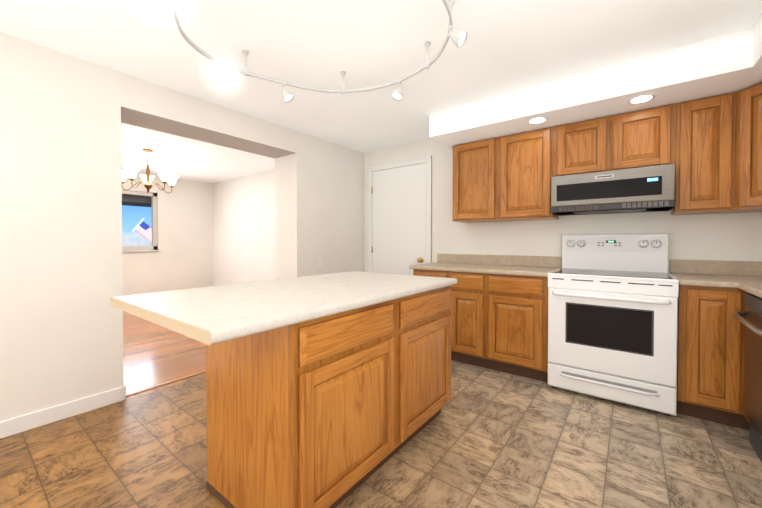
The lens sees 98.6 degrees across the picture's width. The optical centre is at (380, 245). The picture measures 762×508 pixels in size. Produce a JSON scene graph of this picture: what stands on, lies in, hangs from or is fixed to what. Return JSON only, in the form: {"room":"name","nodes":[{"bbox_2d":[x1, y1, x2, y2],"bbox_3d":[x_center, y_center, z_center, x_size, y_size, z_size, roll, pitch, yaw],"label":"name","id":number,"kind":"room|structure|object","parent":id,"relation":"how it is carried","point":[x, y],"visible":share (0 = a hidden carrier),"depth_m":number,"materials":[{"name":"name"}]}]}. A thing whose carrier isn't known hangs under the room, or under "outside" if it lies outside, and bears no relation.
{"room":"kitchen","nodes":[
{"label":"kitchen","id":0,"kind":"room"},
{"bbox_2d":[122,173,212,295],"bbox_3d":[-4.997,-0.102,5.195,0.150,2.505,5.020,1,1,37],"label":"wall","id":1,"kind":"structure","parent":0,"point":[182,259],"depth_m":6.40,"materials":[{"name":"paint"}]},
{"bbox_2d":[122,189,160,251],"bbox_3d":[-4.753,-0.434,5.441,0.135,1.098,1.873,1,1,37],"label":"dining room window","id":2,"kind":"structure","parent":1,"relation":"in","point":[154,221],"depth_m":6.10,"materials":[{"name":"grey"}]},
{"bbox_2d":[0,32,364,421],"bbox_3d":[-1.870,-0.070,2.740,0.400,2.385,4.900,1,1,37],"label":"wall","id":3,"kind":"structure","parent":0,"point":[63,116],"depth_m":2.23,"materials":[{"name":"paint"}]},
{"bbox_2d":[0,385,125,438],"bbox_3d":[-2.531,1.090,1.546,0.017,0.098,2.174,1,1,37],"label":"baseboard","id":4,"kind":"structure","parent":3,"relation":"attached to","point":[19,424],"depth_m":2.12,"materials":[{"name":"white"}]},
{"bbox_2d":[213,170,275,285],"bbox_3d":[-2.054,-0.112,5.883,3.700,2.385,0.120,1,1,37],"label":"wall","id":5,"kind":"structure","parent":0,"point":[243,229],"depth_m":6.21,"materials":[{"name":"paint"}]},
{"bbox_2d":[0,311,761,507],"bbox_3d":[-1.691,1.154,2.620,8.250,0.060,4.900,1,1,37],"label":"floor","id":6,"kind":"structure","parent":0,"point":[487,438],"depth_m":1.79,"materials":[{"name":"tile"}]},
{"bbox_2d":[126,370,205,396],"bbox_3d":[-1.454,1.115,3.064,0.044,0.007,1.570,1,1,37],"label":"threshold","id":7,"kind":"object","parent":6,"relation":"on","point":[162,384],"depth_m":2.66,"materials":[{"name":"brown wood"}]},
{"bbox_2d":[205,283,456,507],"bbox_3d":[-0.170,0.697,1.846,0.660,0.876,1.288,1,1,37],"label":"kitchen island","id":8,"kind":"object","parent":6,"relation":"on","point":[332,390],"depth_m":1.36,"materials":[{"name":"brown wood"}]},
{"bbox_2d":[110,271,456,346],"bbox_3d":[-0.348,0.241,1.811,0.928,0.040,1.598,1,1,37],"label":"island countertop","id":9,"kind":"structure","parent":8,"relation":"on","point":[214,316],"depth_m":1.36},
{"bbox_2d":[413,270,448,277],"bbox_3d":[0.670,0.675,3.496,0.397,0.876,0.629,1,1,37],"label":"base cabinet","id":10,"kind":"object","parent":6,"relation":"on","point":[431,273],"depth_m":3.23,"materials":[{"name":"brown wood"}]},
{"bbox_2d":[449,270,484,367],"bbox_3d":[0.972,0.678,3.266,0.363,0.876,0.629,1,1,37],"label":"base cabinet","id":11,"kind":"object","parent":6,"relation":"on","point":[468,295],"depth_m":3.01,"materials":[{"name":"brown wood"}]},
{"bbox_2d":[485,274,547,382],"bbox_3d":[1.315,0.681,3.005,0.498,0.876,0.629,1,1,37],"label":"base cabinet","id":12,"kind":"object","parent":6,"relation":"on","point":[499,312],"depth_m":2.75,"materials":[{"name":"brown wood"}]},
{"bbox_2d":[409,262,560,277],"bbox_3d":[0.994,0.221,3.231,1.297,0.038,0.648,1,1,37],"label":"countertop","id":13,"kind":"structure","parent":12,"relation":"on","point":[457,267],"depth_m":3.03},
{"bbox_2d":[547,234,678,415],"bbox_3d":[1.782,0.515,2.566,0.766,1.220,0.723,1,1,37],"label":"stove","id":14,"kind":"object","parent":6,"relation":"on","point":[612,317],"visible":1,"depth_m":2.36,"materials":[{"name":"white metal"}]},
{"bbox_2d":[677,282,749,429],"bbox_3d":[2.234,0.691,2.260,0.316,0.876,0.701,1,1,37],"label":"base cabinet","id":15,"kind":"object","parent":6,"relation":"on","point":[710,341],"depth_m":2.05,"materials":[{"name":"brown wood"}]},
{"bbox_2d":[670,270,761,285],"bbox_3d":[2.498,0.236,2.087,0.946,0.038,0.648,1,1,37],"label":"countertop","id":16,"kind":"structure","parent":15,"relation":"on","point":[701,279],"depth_m":2.17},
{"bbox_2d":[737,282,761,297],"bbox_3d":[1.598,0.261,0.688,0.684,0.050,2.668,1,1,37],"label":"countertop","id":17,"kind":"structure","parent":15,"relation":"on","point":[755,288],"depth_m":1.81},
{"bbox_2d":[733,293,761,462],"bbox_3d":[2.141,0.708,1.502,0.665,0.862,0.612,1,1,37],"label":"dishwasher","id":18,"kind":"object","parent":6,"relation":"on","point":[752,320],"visible":0.9,"depth_m":1.76,"materials":[{"name":"grey"}]},
{"bbox_2d":[0,0,761,183],"bbox_3d":[-1.691,-1.290,2.588,8.250,0.060,4.900,1,1,37],"label":"ceiling","id":19,"kind":"structure","parent":0,"point":[511,46],"depth_m":2.08,"materials":[{"name":"paint"}]},
{"bbox_2d":[121,148,178,192],"bbox_3d":[-3.102,-0.998,4.400,0.729,0.571,0.707,1,1,37],"label":"chandelier","id":20,"kind":"object","parent":19,"relation":"hanging from","point":[130,172],"visible":0.94,"depth_m":4.31,"materials":[{"name":"white glass"}]},
{"bbox_2d":[141,0,467,102],"bbox_3d":[-0.402,-1.042,1.667,1.381,0.408,1.556,1,1,37],"label":"rail","id":21,"kind":"object","parent":19,"relation":"attached to","point":[222,74],"visible":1,"depth_m":1.94,"materials":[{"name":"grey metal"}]},
{"bbox_2d":[365,139,761,272],"bbox_3d":[1.349,-0.079,3.444,4.670,2.505,0.120,1,1,37],"label":"wall","id":22,"kind":"structure","parent":0,"point":[728,237],"depth_m":3.14,"materials":[{"name":"paint"}]},
{"bbox_2d":[367,156,431,274],"bbox_3d":[0.193,0.012,4.192,0.983,2.182,0.087,1,1,37],"label":"door","id":23,"kind":"structure","parent":22,"relation":"in","point":[400,220],"depth_m":4.19,"materials":[{"name":"white"}]},
{"bbox_2d":[433,223,437,232],"bbox_3d":[0.644,-0.210,3.894,0.070,0.115,0.012,1,1,37],"label":"switch plate","id":24,"kind":"object","parent":22,"relation":"attached to","point":[435,227],"visible":1,"depth_m":3.89,"materials":[{"name":"white plastic"}]},
{"bbox_2d":[453,127,558,222],"bbox_3d":[1.209,-0.644,3.249,0.934,0.784,0.341,1,1,37],"label":"upper cabinet","id":25,"kind":"object","parent":22,"relation":"attached to","point":[504,178],"depth_m":3.08,"materials":[{"name":"brown wood"}]},
{"bbox_2d":[437,254,761,273],"bbox_3d":[1.866,0.156,2.961,3.011,0.104,0.020,1,1,37],"label":"backsplash","id":26,"kind":"structure","parent":22,"relation":"attached to","point":[678,266],"depth_m":2.61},
{"bbox_2d":[553,104,672,176],"bbox_3d":[1.899,-0.805,2.722,0.796,0.447,0.341,1,1,37],"label":"upper cabinet","id":27,"kind":"object","parent":22,"relation":"attached to","point":[641,138],"depth_m":2.56,"materials":[{"name":"brown wood"}]},
{"bbox_2d":[551,164,674,215],"bbox_3d":[1.864,-0.426,2.681,0.772,0.298,0.456,1,1,37],"label":"over-the-range microwave","id":28,"kind":"object","parent":27,"relation":"attached to","point":[643,189],"visible":1,"depth_m":2.49,"materials":[{"name":"silver metal"}]},
{"bbox_2d":[749,206,761,212],"bbox_3d":[2.618,-0.627,1.987,0.646,0.784,0.642,1,1,37],"label":"upper cabinet","id":29,"kind":"object","parent":22,"relation":"attached to","point":[761,206],"depth_m":2.21,"materials":[{"name":"brown wood"}]},
{"bbox_2d":[429,14,761,148],"bbox_3d":[0.982,-1.134,1.561,2.750,0.225,3.300,1,1,37],"label":"soffit","id":30,"kind":"structure","parent":0,"point":[725,64],"depth_m":2.31,"materials":[{"name":"paint"}]},
{"bbox_2d":[528,117,547,123],"bbox_3d":[1.291,-1.033,2.703,0.149,0.004,0.149,0,1,-8],"label":"recessed light","id":31,"kind":"object","parent":30,"relation":"in","point":[537,120],"depth_m":2.70,"materials":[{"name":"white"}]},
{"bbox_2d":[628,94,654,103],"bbox_3d":[1.824,-1.027,2.297,0.149,0.004,0.149,0,1,-8],"label":"recessed light","id":32,"kind":"object","parent":30,"relation":"in","point":[634,100],"depth_m":2.30,"materials":[{"name":"white"}]},
{"label":"outside","id":33,"kind":"structure","parent":0,"visible":0},
{"bbox_2d":[122,194,151,245],"bbox_3d":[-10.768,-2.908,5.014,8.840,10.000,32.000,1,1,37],"label":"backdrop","id":34,"kind":"structure","parent":33,"point":[136,209],"depth_m":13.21,"materials":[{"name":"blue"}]},
{"bbox_3d":[1.639,-0.034,0.070,0.120,2.505,4.900,1,1,37],"label":"wall","id":35,"kind":"structure","parent":0,"visible":0},
{"bbox_2d":[671,95,748,214],"bbox_3d":[2.341,-0.632,2.350,0.357,0.784,0.400,1,1,37],"label":"upper cabinet","id":36,"kind":"object","parent":35,"relation":"attached to","point":[710,148],"depth_m":2.29,"materials":[{"name":"brown wood"}]},
{"bbox_2d":[717,82,761,213],"bbox_3d":[2.369,-0.627,1.981,0.410,0.784,0.335,1,1,37],"label":"upper cabinet","id":37,"kind":"object","parent":35,"relation":"attached to","point":[739,159],"depth_m":2.14,"materials":[{"name":"brown wood"}]},
{"bbox_3d":[-6.336,-0.548,8.556,0.030,0.380,0.276,1,1,37],"label":"flagpole","id":38,"kind":"object","parent":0,"visible":0},
{"bbox_2d":[135,221,151,241],"bbox_3d":[-6.220,-0.368,8.739,0.001,0.285,0.526,10,-35,39],"label":"flag","id":39,"kind":"object","parent":38,"relation":"attached to","point":[143,228],"visible":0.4,"depth_m":8.70,"materials":[{"name":"white fabric"}]}
]}

